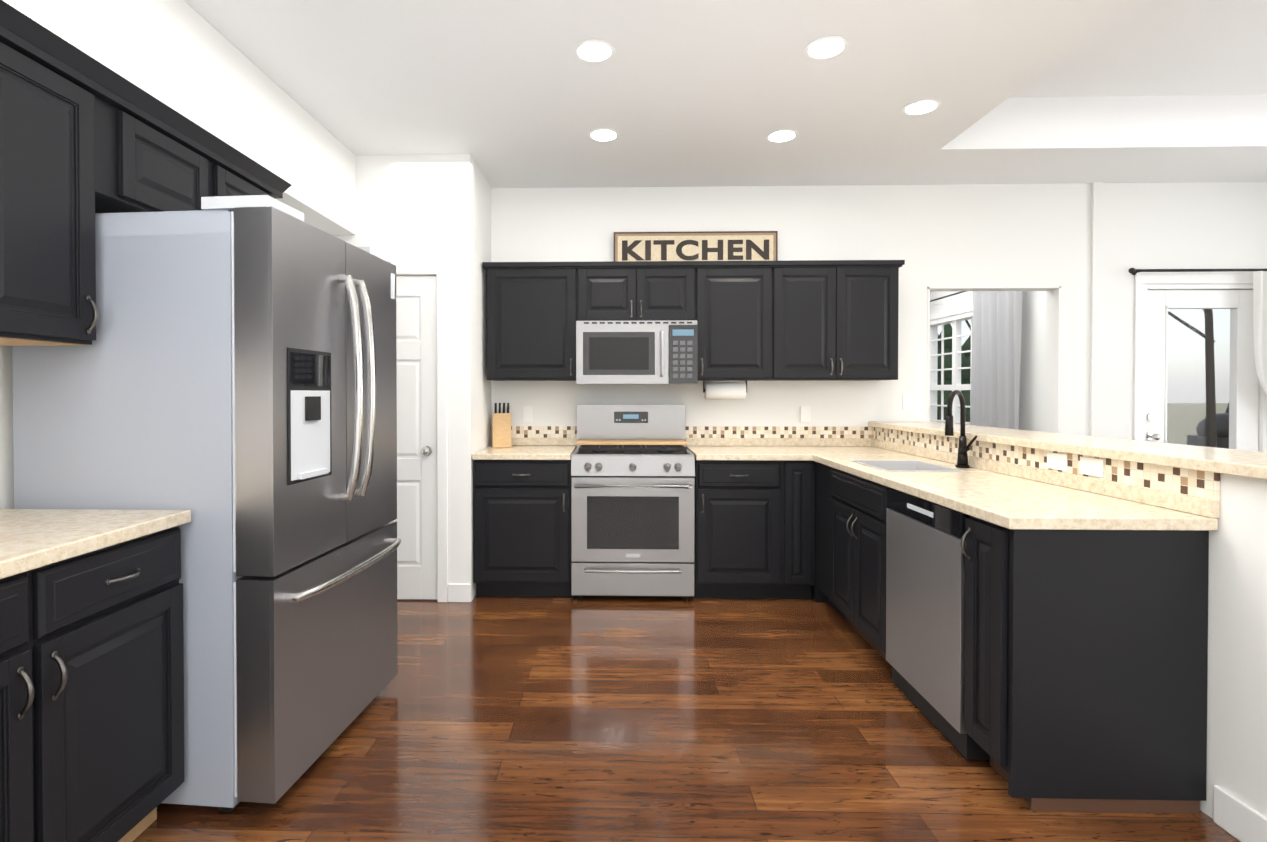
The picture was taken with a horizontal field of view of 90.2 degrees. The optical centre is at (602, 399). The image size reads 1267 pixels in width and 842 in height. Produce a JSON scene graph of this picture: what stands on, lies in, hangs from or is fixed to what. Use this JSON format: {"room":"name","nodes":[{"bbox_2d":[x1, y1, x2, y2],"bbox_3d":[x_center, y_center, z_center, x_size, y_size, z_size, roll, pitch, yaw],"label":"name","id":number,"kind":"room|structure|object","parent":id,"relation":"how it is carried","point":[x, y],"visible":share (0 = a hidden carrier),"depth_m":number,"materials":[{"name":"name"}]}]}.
{"room":"kitchen","nodes":[
{"label":"kitchen","id":0,"kind":"room"},
{"bbox_2d":[0,346,13,508],"bbox_3d":[-1.980,-0.102,1.343,0.120,2.800,5.495,0,1,1],"label":"wall","id":1,"kind":"structure","parent":0,"point":[6,444],"depth_m":2.01,"materials":[{"name":"white paint"}]},
{"bbox_2d":[0,0,290,345],"bbox_3d":[-1.702,-0.585,1.859,0.399,0.844,2.289,0,1,1],"label":"upper cabinet","id":2,"kind":"object","parent":1,"relation":"attached to","point":[84,138],"visible":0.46,"depth_m":1.84,"materials":[{"name":"paint"}]},
{"bbox_2d":[2,0,355,234],"bbox_3d":[-1.765,-1.252,1.340,0.310,0.496,5.223,0,1,1],"label":"wall","id":3,"kind":"structure","parent":0,"point":[184,59],"depth_m":2.57,"materials":[{"name":"white paint"}]},
{"bbox_2d":[333,154,491,600],"bbox_3d":[-1.328,-0.133,4.342,1.030,2.800,0.775,0,1,1],"label":"wall","id":4,"kind":"structure","parent":0,"point":[423,209],"depth_m":3.94,"materials":[{"name":"white paint"}]},
{"bbox_2d":[393,276,436,599],"bbox_3d":[-1.411,0.244,3.949,0.757,2.038,0.117,0,1,1],"label":"pantry door","id":5,"kind":"structure","parent":4,"relation":"in","point":[416,334],"depth_m":3.97,"materials":[{"name":"white wood"}]},
{"bbox_2d":[395,264,447,601],"bbox_3d":[-1.410,0.214,3.953,0.883,2.114,0.016,0,1,1],"label":"door frame","id":6,"kind":"structure","parent":4,"relation":"attached to","point":[440,270],"depth_m":3.93,"materials":[{"name":"white wood"}]},
{"bbox_2d":[448,584,470,601],"bbox_3d":[-0.896,1.214,3.950,0.141,0.115,0.014,0,1,1],"label":"baseboard","id":7,"kind":"structure","parent":4,"relation":"attached to","point":[459,592],"depth_m":3.94,"materials":[{"name":"white wood"}]},
{"bbox_2d":[132,595,1239,841],"bbox_3d":[1.700,1.310,3.091,7.450,0.060,9.150,0,1,1],"label":"floor","id":8,"kind":"structure","parent":0,"point":[584,719],"depth_m":2.32,"materials":[{"name":"brown wood"}]},
{"bbox_2d":[0,526,184,841],"bbox_3d":[-1.600,0.840,1.412,0.628,0.916,1.057,0,1,1],"label":"base cabinet","id":9,"kind":"object","parent":8,"relation":"on","point":[91,696],"visible":0.98,"depth_m":1.57,"materials":[{"name":"black wood"}]},
{"bbox_2d":[0,509,190,578],"bbox_3d":[-1.597,0.363,1.193,0.645,0.038,1.485,0,1,1],"label":"countertop","id":10,"kind":"structure","parent":9,"relation":"on","point":[31,539],"depth_m":1.66,"materials":[{"name":"stone"}]},
{"bbox_2d":[12,195,400,811],"bbox_3d":[-1.346,0.330,2.401,0.960,1.915,0.899,0,1,5],"label":"fridge","id":11,"kind":"object","parent":8,"relation":"on","point":[228,377],"visible":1,"depth_m":1.96,"materials":[{"name":"grey metal"}]},
{"bbox_2d":[473,460,571,595],"bbox_3d":[-0.500,0.823,4.264,0.620,0.890,0.659,0,1,1],"label":"base cabinet","id":12,"kind":"object","parent":8,"relation":"on","point":[521,527],"visible":0.98,"depth_m":3.97,"materials":[{"name":"paint"}]},
{"bbox_2d":[472,445,576,459],"bbox_3d":[-0.500,0.357,4.269,0.620,0.038,0.640,0,1,1],"label":"countertop","id":13,"kind":"structure","parent":12,"relation":"on","point":[538,452],"depth_m":3.97,"materials":[{"name":"stone"}]},
{"bbox_2d":[492,403,511,447],"bbox_3d":[-0.712,0.178,4.469,0.130,0.313,0.199,0,1,-11],"label":"knife block","id":14,"kind":"object","parent":13,"relation":"on","point":[501,430],"visible":1,"depth_m":4.41,"materials":[{"name":"brown wood"}]},
{"bbox_2d":[571,404,694,599],"bbox_3d":[0.199,0.654,4.211,0.772,1.230,0.704,0,1,1],"label":"range","id":15,"kind":"object","parent":8,"relation":"on","point":[632,518],"visible":0.92,"depth_m":3.93,"materials":[{"name":"silver metal"}]},
{"bbox_2d":[577,439,686,444],"bbox_3d":[0.202,0.294,4.337,0.742,0.021,0.245,0,1,1],"label":"cutting board","id":16,"kind":"object","parent":15,"relation":"on","point":[631,442],"visible":0.98,"depth_m":4.22,"materials":[{"name":"brown wood"}]},
{"bbox_2d":[694,458,814,597],"bbox_3d":[0.967,0.823,4.226,0.745,0.890,0.659,0,1,1],"label":"base cabinet","id":17,"kind":"object","parent":8,"relation":"on","point":[754,530],"visible":0.94,"depth_m":3.93,"materials":[{"name":"paint"}]},
{"bbox_2d":[685,446,804,460],"bbox_3d":[0.940,0.357,4.229,0.690,0.038,0.644,0,1,1],"label":"countertop","id":18,"kind":"structure","parent":17,"relation":"on","point":[753,453],"depth_m":3.97,"materials":[{"name":"stone"}]},
{"bbox_2d":[811,462,887,629],"bbox_3d":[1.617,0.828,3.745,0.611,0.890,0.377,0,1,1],"label":"base cabinet","id":19,"kind":"object","parent":8,"relation":"on","point":[851,510],"depth_m":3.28,"materials":[{"name":"paint"}]},
{"bbox_2d":[793,446,1217,530],"bbox_3d":[1.584,0.367,3.230,0.650,0.038,2.610,0,1,1],"label":"countertop","id":20,"kind":"structure","parent":19,"relation":"on","point":[1009,501],"depth_m":2.28,"materials":[{"name":"stone"}]},
{"bbox_2d":[850,460,965,471],"bbox_3d":[1.576,0.445,3.296,0.374,0.204,0.494,0,1,1],"label":"sink","id":21,"kind":"object","parent":20,"relation":"in","point":[903,465],"visible":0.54,"depth_m":3.52,"materials":[{"name":"white ceramic"}]},
{"bbox_2d":[945,390,976,467],"bbox_3d":[1.784,0.150,3.170,0.180,0.396,0.168,0,1,1],"label":"faucet","id":22,"kind":"object","parent":20,"relation":"on","point":[962,457],"visible":1,"depth_m":3.20,"materials":[{"name":"brown metal"}]},
{"bbox_2d":[886,487,989,759],"bbox_3d":[1.560,0.843,2.530,0.572,0.886,0.618,0,1,1],"label":"dishwasher","id":23,"kind":"object","parent":8,"relation":"on","point":[925,607],"visible":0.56,"depth_m":2.46,"materials":[{"name":"silver metal"}]},
{"bbox_2d":[961,516,1208,813],"bbox_3d":[1.574,0.845,2.087,0.611,0.890,0.255,0,1,1],"label":"base cabinet","id":24,"kind":"object","parent":8,"relation":"on","point":[1086,667],"depth_m":1.96,"materials":[{"name":"paint"}]},
{"bbox_2d":[184,0,1266,187],"bbox_3d":[1.700,-1.640,3.061,7.450,0.600,9.150,0,1,1],"label":"ceiling","id":25,"kind":"structure","parent":0,"point":[673,93],"depth_m":3.21,"materials":[{"name":"white paint"}]},
{"bbox_2d":[573,39,615,62],"bbox_3d":[-0.033,-1.513,2.742,0.184,0.006,0.184,0,1,1],"label":"recessed light","id":26,"kind":"object","parent":25,"relation":"in","point":[594,51],"visible":1,"depth_m":2.73,"materials":[{"name":"white"}]},
{"bbox_2d":[588,128,619,141],"bbox_3d":[0.010,-1.522,3.631,0.184,0.006,0.184,0,1,1],"label":"recessed light","id":27,"kind":"object","parent":25,"relation":"in","point":[603,134],"visible":1,"depth_m":3.62,"materials":[{"name":"white"}]},
{"bbox_2d":[766,129,798,142],"bbox_3d":[1.040,-1.522,3.644,0.184,0.006,0.184,0,1,1],"label":"recessed light","id":28,"kind":"object","parent":25,"relation":"in","point":[782,135],"visible":1,"depth_m":3.63,"materials":[{"name":"white"}]},
{"bbox_2d":[804,36,848,59],"bbox_3d":[0.966,-1.513,2.716,0.184,0.006,0.184,0,1,1],"label":"recessed light","id":29,"kind":"object","parent":25,"relation":"in","point":[827,47],"visible":1,"depth_m":2.71,"materials":[{"name":"white"}]},
{"bbox_2d":[902,99,940,114],"bbox_3d":[1.661,-1.518,3.278,0.184,0.006,0.184,0,1,1],"label":"recessed light","id":30,"kind":"object","parent":25,"relation":"in","point":[921,107],"visible":1,"depth_m":3.27,"materials":[{"name":"white"}]},
{"bbox_2d":[491,182,1266,445],"bbox_3d":[2.329,-0.135,4.565,6.270,2.800,0.142,0,1,1],"label":"wall","id":31,"kind":"structure","parent":0,"point":[1086,247],"depth_m":4.51,"materials":[{"name":"white paint"}]},
{"bbox_2d":[523,406,532,421],"bbox_3d":[-0.537,0.105,4.579,0.072,0.116,0.006,0,1,1],"label":"outlet","id":32,"kind":"object","parent":31,"relation":"attached to","point":[527,413],"visible":1,"depth_m":4.58,"materials":[{"name":"white plastic"}]},
{"bbox_2d":[511,438,576,445],"bbox_3d":[-0.491,0.307,4.581,0.620,0.054,0.021,0,1,1],"label":"backsplash","id":33,"kind":"structure","parent":31,"relation":"attached to","point":[515,441],"depth_m":4.57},
{"bbox_2d":[511,426,576,437],"bbox_3d":[-0.491,0.237,4.586,0.620,0.085,0.009,0,1,1],"label":"trim","id":34,"kind":"structure","parent":31,"relation":"attached to","point":[516,431],"depth_m":4.58,"materials":[{"name":"tile"}]},
{"bbox_2d":[482,260,904,380],"bbox_3d":[0.601,-0.528,4.367,2.803,0.790,0.367,0,1,1],"label":"upper cabinet","id":35,"kind":"object","parent":31,"relation":"attached to","point":[813,320],"visible":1,"depth_m":4.21,"materials":[{"name":"paint"}]},
{"bbox_2d":[576,320,697,384],"bbox_3d":[0.232,-0.311,4.316,0.793,0.416,0.478,0,1,1],"label":"microwave","id":36,"kind":"object","parent":35,"relation":"attached to","point":[636,352],"visible":1,"depth_m":4.12,"materials":[{"name":"silver metal"}]},
{"bbox_2d":[614,231,777,260],"bbox_3d":[0.661,-1.059,4.475,1.160,0.265,0.024,0,1,1],"label":"kitchen sign","id":37,"kind":"object","parent":35,"relation":"on","point":[707,246],"visible":0.88,"depth_m":4.46,"materials":[{"name":"brown wood"}]},
{"bbox_2d":[703,381,746,398],"bbox_3d":[0.857,-0.069,4.394,0.301,0.126,0.116,0,1,1],"label":"paper towel holder","id":38,"kind":"object","parent":35,"relation":"attached to","point":[724,390],"visible":1,"depth_m":4.35,"materials":[{"name":"white paper"}]},
{"bbox_2d":[685,438,870,445],"bbox_3d":[1.258,0.307,4.535,1.311,0.054,0.024,0,1,1],"label":"trim","id":39,"kind":"structure","parent":31,"relation":"attached to","point":[690,441],"depth_m":4.53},
{"bbox_2d":[685,426,870,438],"bbox_3d":[1.265,0.237,4.541,1.325,0.085,0.010,0,1,1],"label":"trim","id":40,"kind":"structure","parent":31,"relation":"attached to","point":[690,431],"depth_m":4.54,"materials":[{"name":"beige tile"}]},
{"bbox_2d":[800,406,810,421],"bbox_3d":[1.463,0.105,4.527,0.072,0.116,0.006,0,1,1],"label":"outlet","id":41,"kind":"object","parent":31,"relation":"attached to","point":[805,413],"visible":1,"depth_m":4.52,"materials":[{"name":"white plastic"}]},
{"bbox_2d":[903,393,912,409],"bbox_3d":[2.193,0.015,4.517,0.072,0.116,0.006,0,1,1],"label":"outlet","id":42,"kind":"object","parent":31,"relation":"attached to","point":[907,401],"visible":1,"depth_m":4.51,"materials":[{"name":"white plastic"}]},
{"bbox_2d":[927,286,1060,432],"bbox_3d":[2.799,0.228,4.567,0.938,2.074,0.128,0,1,1],"label":"door frame","id":43,"kind":"structure","parent":31,"relation":"attached to","point":[1053,362],"depth_m":4.52,"materials":[{"name":"white paint"}]},
{"bbox_2d":[1128,268,1266,274],"bbox_3d":[4.468,-0.899,4.402,1.585,0.040,0.099,0,1,1],"label":"curtain rod","id":44,"kind":"object","parent":31,"relation":"attached to","point":[1133,271],"visible":1,"depth_m":4.38,"materials":[{"name":"black"}]},
{"bbox_2d":[1253,271,1266,393],"bbox_3d":[4.814,0.172,4.346,0.630,2.110,0.050,0,1,1],"label":"curtain","id":45,"kind":"object","parent":44,"relation":"hanging from","point":[1260,312],"visible":0.52,"depth_m":4.34,"materials":[{"name":"white fabric"}]},
{"bbox_2d":[1133,274,1266,451],"bbox_3d":[4.279,0.190,4.521,1.000,2.150,0.136,0,1,1],"label":"door frame","id":46,"kind":"structure","parent":31,"relation":"attached to","point":[1216,282],"depth_m":4.46,"materials":[{"name":"white wood"}]},
{"bbox_2d":[1146,290,1258,450],"bbox_3d":[4.277,0.237,4.483,0.802,2.034,0.135,0,1,1],"label":"patio door","id":47,"kind":"structure","parent":31,"relation":"in","point":[1243,405],"depth_m":4.49,"materials":[{"name":"white"}]},
{"bbox_2d":[930,291,1046,431],"bbox_3d":[3.714,-0.061,6.101,0.120,2.620,3.000,0,1,1],"label":"wall","id":48,"kind":"structure","parent":0,"point":[1032,405],"depth_m":5.35,"materials":[{"name":"white paint"}]},
{"bbox_2d":[930,291,966,301],"bbox_3d":[3.559,-1.063,6.295,0.018,0.018,2.100,0,1,1],"label":"curtain rod","id":49,"kind":"object","parent":48,"relation":"attached to","point":[947,296],"visible":0.31,"depth_m":6.47,"materials":[{"name":"black"}]},
{"bbox_2d":[970,291,1021,428],"bbox_3d":[3.544,0.078,5.697,0.059,2.250,0.740,0,1,1],"label":"curtain","id":50,"kind":"object","parent":49,"relation":"hanging from","point":[996,348],"visible":0.58,"depth_m":5.68,"materials":[{"name":"white fabric"}]},
{"bbox_2d":[929,304,972,423],"bbox_3d":[3.713,-0.127,6.626,0.160,1.640,1.290,0,1,1],"label":"window","id":51,"kind":"structure","parent":48,"relation":"in","point":[953,317],"depth_m":6.70,"materials":[{"name":"white"}]},
{"bbox_2d":[1200,473,1266,818],"bbox_3d":[1.976,0.749,2.717,0.150,1.070,3.628,0,1,1],"label":"wall","id":52,"kind":"structure","parent":0,"point":[1237,686],"depth_m":1.86,"materials":[{"name":"white paint"}]},
{"bbox_2d":[871,439,1219,517],"bbox_3d":[1.903,0.321,3.223,0.021,0.054,2.614,0,1,1],"label":"backsplash","id":53,"kind":"structure","parent":52,"relation":"attached to","point":[1187,503],"depth_m":2.45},
{"bbox_2d":[871,427,1219,499],"bbox_3d":[1.909,0.251,3.222,0.009,0.085,2.614,0,1,1],"label":"tile backsplash","id":54,"kind":"structure","parent":52,"relation":"attached to","point":[1201,484],"depth_m":2.44,"materials":[{"name":"beige tile"}]},
{"bbox_2d":[1047,452,1067,470],"bbox_3d":[1.884,0.256,2.611,0.008,0.067,0.116,0,1,1],"label":"outlet","id":55,"kind":"object","parent":52,"relation":"attached to","point":[1057,461],"visible":1,"depth_m":2.60,"materials":[{"name":"white plastic"}]},
{"bbox_2d":[868,421,1266,479],"bbox_3d":[2.083,0.194,2.682,0.445,0.036,3.674,0,1,1],"label":"countertop","id":56,"kind":"structure","parent":52,"relation":"on","point":[1246,463],"depth_m":2.40,"materials":[{"name":"stone"}]},
{"bbox_2d":[1080,456,1103,476],"bbox_3d":[1.879,0.258,2.421,0.008,0.067,0.116,0,1,1],"label":"outlet","id":57,"kind":"object","parent":52,"relation":"attached to","point":[1092,466],"visible":1,"depth_m":2.41,"materials":[{"name":"white plastic"}]},
{"bbox_2d":[1213,785,1266,841],"bbox_3d":[1.976,1.226,2.722,0.178,0.115,3.628,0,1,1],"label":"baseboard","id":58,"kind":"structure","parent":52,"relation":"attached to","point":[1238,819],"depth_m":1.85,"materials":[{"name":"white wood"}]},
{"label":"outside","id":59,"kind":"structure","parent":0,"visible":0},
{"bbox_2d":[937,403,1227,444],"bbox_3d":[15.535,1.243,24.617,150.000,0.130,130.000,0,1,1],"label":"ground","id":60,"kind":"structure","parent":59,"point":[1190,414],"depth_m":35.33,"materials":[{"name":"grey"}]},
{"bbox_2d":[937,324,1228,421],"bbox_3d":[31.854,-1.754,33.375,42.901,5.744,35.662,0,1,1],"label":"evergreens","id":61,"kind":"object","parent":60,"relation":"on","point":[966,360],"depth_m":31.99,"materials":[{"name":"green plant"}]},
{"bbox_2d":[965,309,1216,447],"bbox_3d":[11.552,-4.785,12.814,12.127,12.236,13.577,0,1,1],"label":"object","id":62,"kind":"object","parent":60,"relation":"on","point":[1208,335],"depth_m":9.35,"materials":[{"name":"brown wood"}]},
{"bbox_2d":[1187,413,1228,448],"bbox_3d":[10.008,0.768,10.049,0.800,1.120,0.800,0,1,1],"label":"grill","id":63,"kind":"object","parent":60,"relation":"on","point":[1223,436],"depth_m":9.95,"materials":[{"name":"black"}]}
]}

